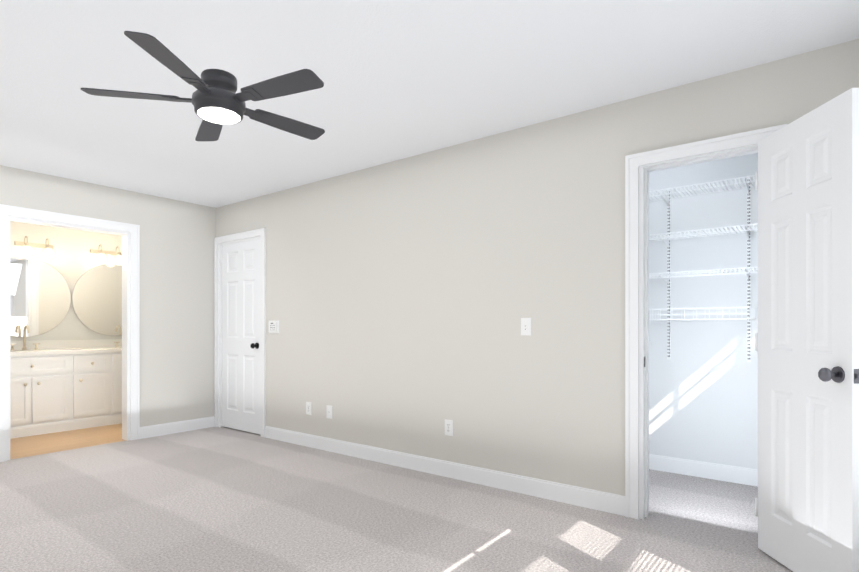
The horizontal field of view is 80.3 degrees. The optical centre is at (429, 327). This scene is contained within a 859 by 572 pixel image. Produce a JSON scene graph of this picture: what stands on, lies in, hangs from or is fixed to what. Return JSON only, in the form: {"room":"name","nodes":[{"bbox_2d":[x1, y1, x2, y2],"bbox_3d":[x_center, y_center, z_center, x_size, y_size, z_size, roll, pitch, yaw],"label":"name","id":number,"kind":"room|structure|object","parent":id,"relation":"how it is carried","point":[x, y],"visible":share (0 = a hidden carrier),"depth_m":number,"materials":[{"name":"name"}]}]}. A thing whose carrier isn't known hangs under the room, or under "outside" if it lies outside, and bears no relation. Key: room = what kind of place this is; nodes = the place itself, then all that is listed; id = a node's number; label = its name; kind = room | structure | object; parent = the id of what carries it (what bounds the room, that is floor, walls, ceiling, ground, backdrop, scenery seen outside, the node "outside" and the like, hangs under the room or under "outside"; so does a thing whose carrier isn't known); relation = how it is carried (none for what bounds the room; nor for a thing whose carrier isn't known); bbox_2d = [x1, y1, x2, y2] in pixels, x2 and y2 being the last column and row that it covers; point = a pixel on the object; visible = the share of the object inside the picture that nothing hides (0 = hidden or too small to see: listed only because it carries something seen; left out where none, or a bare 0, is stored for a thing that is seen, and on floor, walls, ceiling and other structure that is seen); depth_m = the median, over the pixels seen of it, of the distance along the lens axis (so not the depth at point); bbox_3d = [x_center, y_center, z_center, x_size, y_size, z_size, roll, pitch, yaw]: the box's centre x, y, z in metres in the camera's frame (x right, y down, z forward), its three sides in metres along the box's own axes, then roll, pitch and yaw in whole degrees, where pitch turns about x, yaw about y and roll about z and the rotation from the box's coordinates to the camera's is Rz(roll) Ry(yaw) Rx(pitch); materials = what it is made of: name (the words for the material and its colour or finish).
{"room":"bedroom","nodes":[
{"label":"bedroom","id":0,"kind":"room"},
{"bbox_2d":[10,221,121,340],"bbox_3d":[-2.896,-0.113,5.227,0.004,2.440,3.860,0,0,37],"label":"wall","id":1,"kind":"structure","parent":0,"point":[73,261],"depth_m":4.66,"materials":[{"name":"white paint"}]},
{"bbox_2d":[14,236,55,259],"bbox_3d":[-4.325,-0.872,5.613,0.220,0.244,0.350,0,0,37],"label":"sconce","id":2,"kind":"object","parent":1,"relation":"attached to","point":[48,249],"visible":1,"depth_m":5.61,"materials":[{"name":"white glass"}]},
{"bbox_2d":[10,257,70,336],"bbox_3d":[-4.452,-0.333,5.597,0.012,0.880,0.880,0,0,37],"label":"mirror","id":3,"kind":"object","parent":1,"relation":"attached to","point":[40,298],"visible":0.83,"depth_m":5.67,"materials":[{"name":"white mirror"}]},
{"bbox_2d":[10,339,121,348],"bbox_3d":[-4.167,0.197,5.963,0.021,0.100,1.820,0,0,37],"label":"backsplash","id":4,"kind":"structure","parent":1,"relation":"attached to","point":[105,343],"depth_m":5.90,"materials":[{"name":"beige stone"}]},
{"bbox_2d":[72,265,121,335],"bbox_3d":[-3.913,-0.333,6.304,0.012,0.880,0.880,0,0,37],"label":"mirror","id":5,"kind":"object","parent":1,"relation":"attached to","point":[97,299],"visible":0.58,"depth_m":6.19,"materials":[{"name":"white mirror"}]},
{"bbox_2d":[90,244,121,265],"bbox_3d":[-3.888,-0.872,6.185,0.220,0.244,0.350,0,0,37],"label":"sconce","id":6,"kind":"object","parent":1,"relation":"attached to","point":[101,254],"visible":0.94,"depth_m":6.16,"materials":[{"name":"silver metal"}]},
{"bbox_2d":[10,423,125,458],"bbox_3d":[-3.487,1.157,5.677,1.690,0.100,3.860,0,0,37],"label":"floor","id":7,"kind":"structure","parent":0,"point":[27,446],"depth_m":4.98,"materials":[{"name":"brown wood"}]},
{"bbox_2d":[10,353,73,438],"bbox_3d":[-4.280,0.696,5.364,0.567,0.820,0.700,0,0,37],"label":"base cabinet","id":8,"kind":"object","parent":7,"relation":"on","point":[61,385],"depth_m":5.27,"materials":[{"name":"white paint"}]},
{"bbox_2d":[10,345,121,356],"bbox_3d":[-3.945,0.267,5.794,0.579,0.040,1.820,0,0,37],"label":"countertop","id":9,"kind":"structure","parent":8,"relation":"on","point":[117,348],"depth_m":5.40,"materials":[{"name":"beige stone"}]},
{"bbox_2d":[74,353,113,429],"bbox_3d":[-3.951,0.697,5.796,0.567,0.820,0.385,0,0,37],"label":"base cabinet","id":10,"kind":"object","parent":7,"relation":"on","point":[93,372],"depth_m":5.64,"materials":[{"name":"white paint"}]},
{"bbox_2d":[114,353,121,423],"bbox_3d":[-3.620,0.697,6.229,0.567,0.820,0.705,0,0,37],"label":"base cabinet","id":11,"kind":"object","parent":7,"relation":"on","point":[117,356],"depth_m":5.84,"materials":[{"name":"white paint"}]},
{"bbox_2d":[0,165,215,426],"bbox_3d":[-3.560,-0.114,4.255,0.120,2.440,3.710,0,0,37],"label":"wall","id":12,"kind":"structure","parent":0,"point":[177,237],"depth_m":5.25,"materials":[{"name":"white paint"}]},
{"bbox_2d":[0,204,139,461],"bbox_3d":[-3.267,0.049,4.642,0.172,2.115,1.110,0,0,37],"label":"door frame","id":13,"kind":"structure","parent":12,"relation":"attached to","point":[129,233],"depth_m":4.85,"materials":[{"name":"white wood"}]},
{"bbox_2d":[140,416,214,438],"bbox_3d":[-2.629,1.049,5.364,0.014,0.115,0.815,0,0,37],"label":"baseboard","id":14,"kind":"structure","parent":12,"relation":"attached to","point":[201,423],"depth_m":5.33,"materials":[{"name":"white wood"}]},
{"bbox_2d":[0,427,792,571],"bbox_3d":[-0.784,1.156,2.922,5.950,0.100,4.960,0,0,37],"label":"floor carpet","id":15,"kind":"object","parent":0,"point":[218,499],"visible":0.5,"depth_m":2.93,"materials":[{"name":"grey carpet"}]},
{"bbox_2d":[0,0,858,207],"bbox_3d":[-1.456,-1.384,3.436,7.640,0.100,4.960,0,0,37],"label":"ceiling","id":16,"kind":"structure","parent":0,"point":[401,79],"depth_m":2.63,"materials":[{"name":"white paint"}]},
{"bbox_2d":[80,31,324,140],"bbox_3d":[-1.088,-1.226,2.732,1.247,0.216,1.224,0,0,37],"label":"fan","id":17,"kind":"object","parent":16,"relation":"hanging from","point":[216,100],"visible":1,"depth_m":2.62,"materials":[{"name":"black metal"}]},
{"bbox_2d":[216,39,858,495],"bbox_3d":[-0.041,-0.114,3.978,6.050,2.440,0.120,0,0,37],"label":"wall","id":18,"kind":"structure","parent":0,"point":[404,297],"depth_m":3.56,"materials":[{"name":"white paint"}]},
{"bbox_2d":[214,228,265,437],"bbox_3d":[-1.967,0.042,5.446,0.952,2.130,0.164,0,0,37],"label":"door frame","id":19,"kind":"structure","parent":18,"relation":"attached to","point":[219,242],"depth_m":5.63,"materials":[{"name":"white wood"}]},
{"bbox_2d":[220,238,260,434],"bbox_3d":[-1.997,0.091,5.428,0.758,2.008,0.179,0,0,37],"label":"door","id":20,"kind":"structure","parent":18,"relation":"in","point":[240,336],"depth_m":5.40,"materials":[{"name":"white wood"}]},
{"bbox_2d":[269,320,278,332],"bbox_3d":[-1.548,-0.004,5.037,0.160,0.125,0.025,0,0,37],"label":"switch","id":21,"kind":"object","parent":18,"relation":"attached to","point":[273,326],"visible":1,"depth_m":5.01,"materials":[{"name":"white plastic"}]},
{"bbox_2d":[306,402,311,414],"bbox_3d":[-1.120,0.751,4.721,0.072,0.116,0.008,0,0,37],"label":"electrical outlet","id":22,"kind":"object","parent":18,"relation":"attached to","point":[308,408],"visible":1,"depth_m":4.71,"materials":[{"name":"white plastic"}]},
{"bbox_2d":[326,405,331,418],"bbox_3d":[-0.895,0.756,4.549,0.072,0.116,0.008,0,0,37],"label":"electrical outlet","id":23,"kind":"object","parent":18,"relation":"attached to","point":[328,411],"visible":1,"depth_m":4.55,"materials":[{"name":"white plastic"}]},
{"bbox_2d":[265,426,624,515],"bbox_3d":[-0.249,1.049,4.052,3.525,0.115,0.014,0,0,37],"label":"baseboard","id":24,"kind":"structure","parent":18,"relation":"attached to","point":[612,503],"depth_m":3.64,"materials":[{"name":"white wood"}]},
{"bbox_2d":[445,419,452,435],"bbox_3d":[0.142,0.741,3.758,0.072,0.116,0.008,0,0,37],"label":"electrical outlet","id":25,"kind":"object","parent":18,"relation":"attached to","point":[448,427],"visible":1,"depth_m":3.75,"materials":[{"name":"white plastic"}]},
{"bbox_2d":[521,318,530,334],"bbox_3d":[0.638,-0.004,3.377,0.072,0.116,0.010,0,0,37],"label":"light switch","id":26,"kind":"object","parent":18,"relation":"attached to","point":[525,326],"visible":1,"depth_m":3.37,"materials":[{"name":"white plastic"}]},
{"bbox_2d":[625,124,786,518],"bbox_3d":[1.501,0.053,2.804,0.773,2.105,0.172,0,0,37],"label":"door frame","id":27,"kind":"structure","parent":18,"relation":"attached to","point":[639,167],"depth_m":2.94,"materials":[{"name":"white wood"}]},
{"bbox_2d":[755,88,858,571],"bbox_3d":[1.644,0.086,2.241,0.179,2.014,0.590,0,0,0],"label":"closet door","id":28,"kind":"structure","parent":18,"relation":"in","point":[807,347],"depth_m":2.19,"materials":[{"name":"white wood"}]},
{"bbox_2d":[649,153,757,468],"bbox_3d":[1.312,-0.114,3.040,2.520,2.440,0.030,0,0,37],"label":"wall","id":29,"kind":"structure","parent":0,"point":[703,394],"depth_m":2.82,"materials":[{"name":"white paint"}]},
{"bbox_2d":[649,454,757,486],"bbox_3d":[1.959,1.049,3.788,2.400,0.115,0.014,0,0,37],"label":"baseboard","id":30,"kind":"structure","parent":29,"relation":"attached to","point":[734,474],"depth_m":3.73,"materials":[{"name":"white wood"}]},
{"bbox_2d":[649,175,757,361],"bbox_3d":[1.862,-0.409,3.662,2.344,1.310,0.333,0,0,37],"label":"shelves","id":31,"kind":"object","parent":29,"relation":"attached to","point":[750,313],"visible":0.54,"depth_m":3.57,"materials":[{"name":"white metal"}]},
{"bbox_2d":[649,307,754,320],"bbox_3d":[1.925,-0.092,3.613,0.624,0.081,0.331,0,0,37],"label":"wire basket","id":32,"kind":"object","parent":31,"relation":"on","point":[750,313],"depth_m":3.57,"materials":[{"name":"white metal"}]}
]}

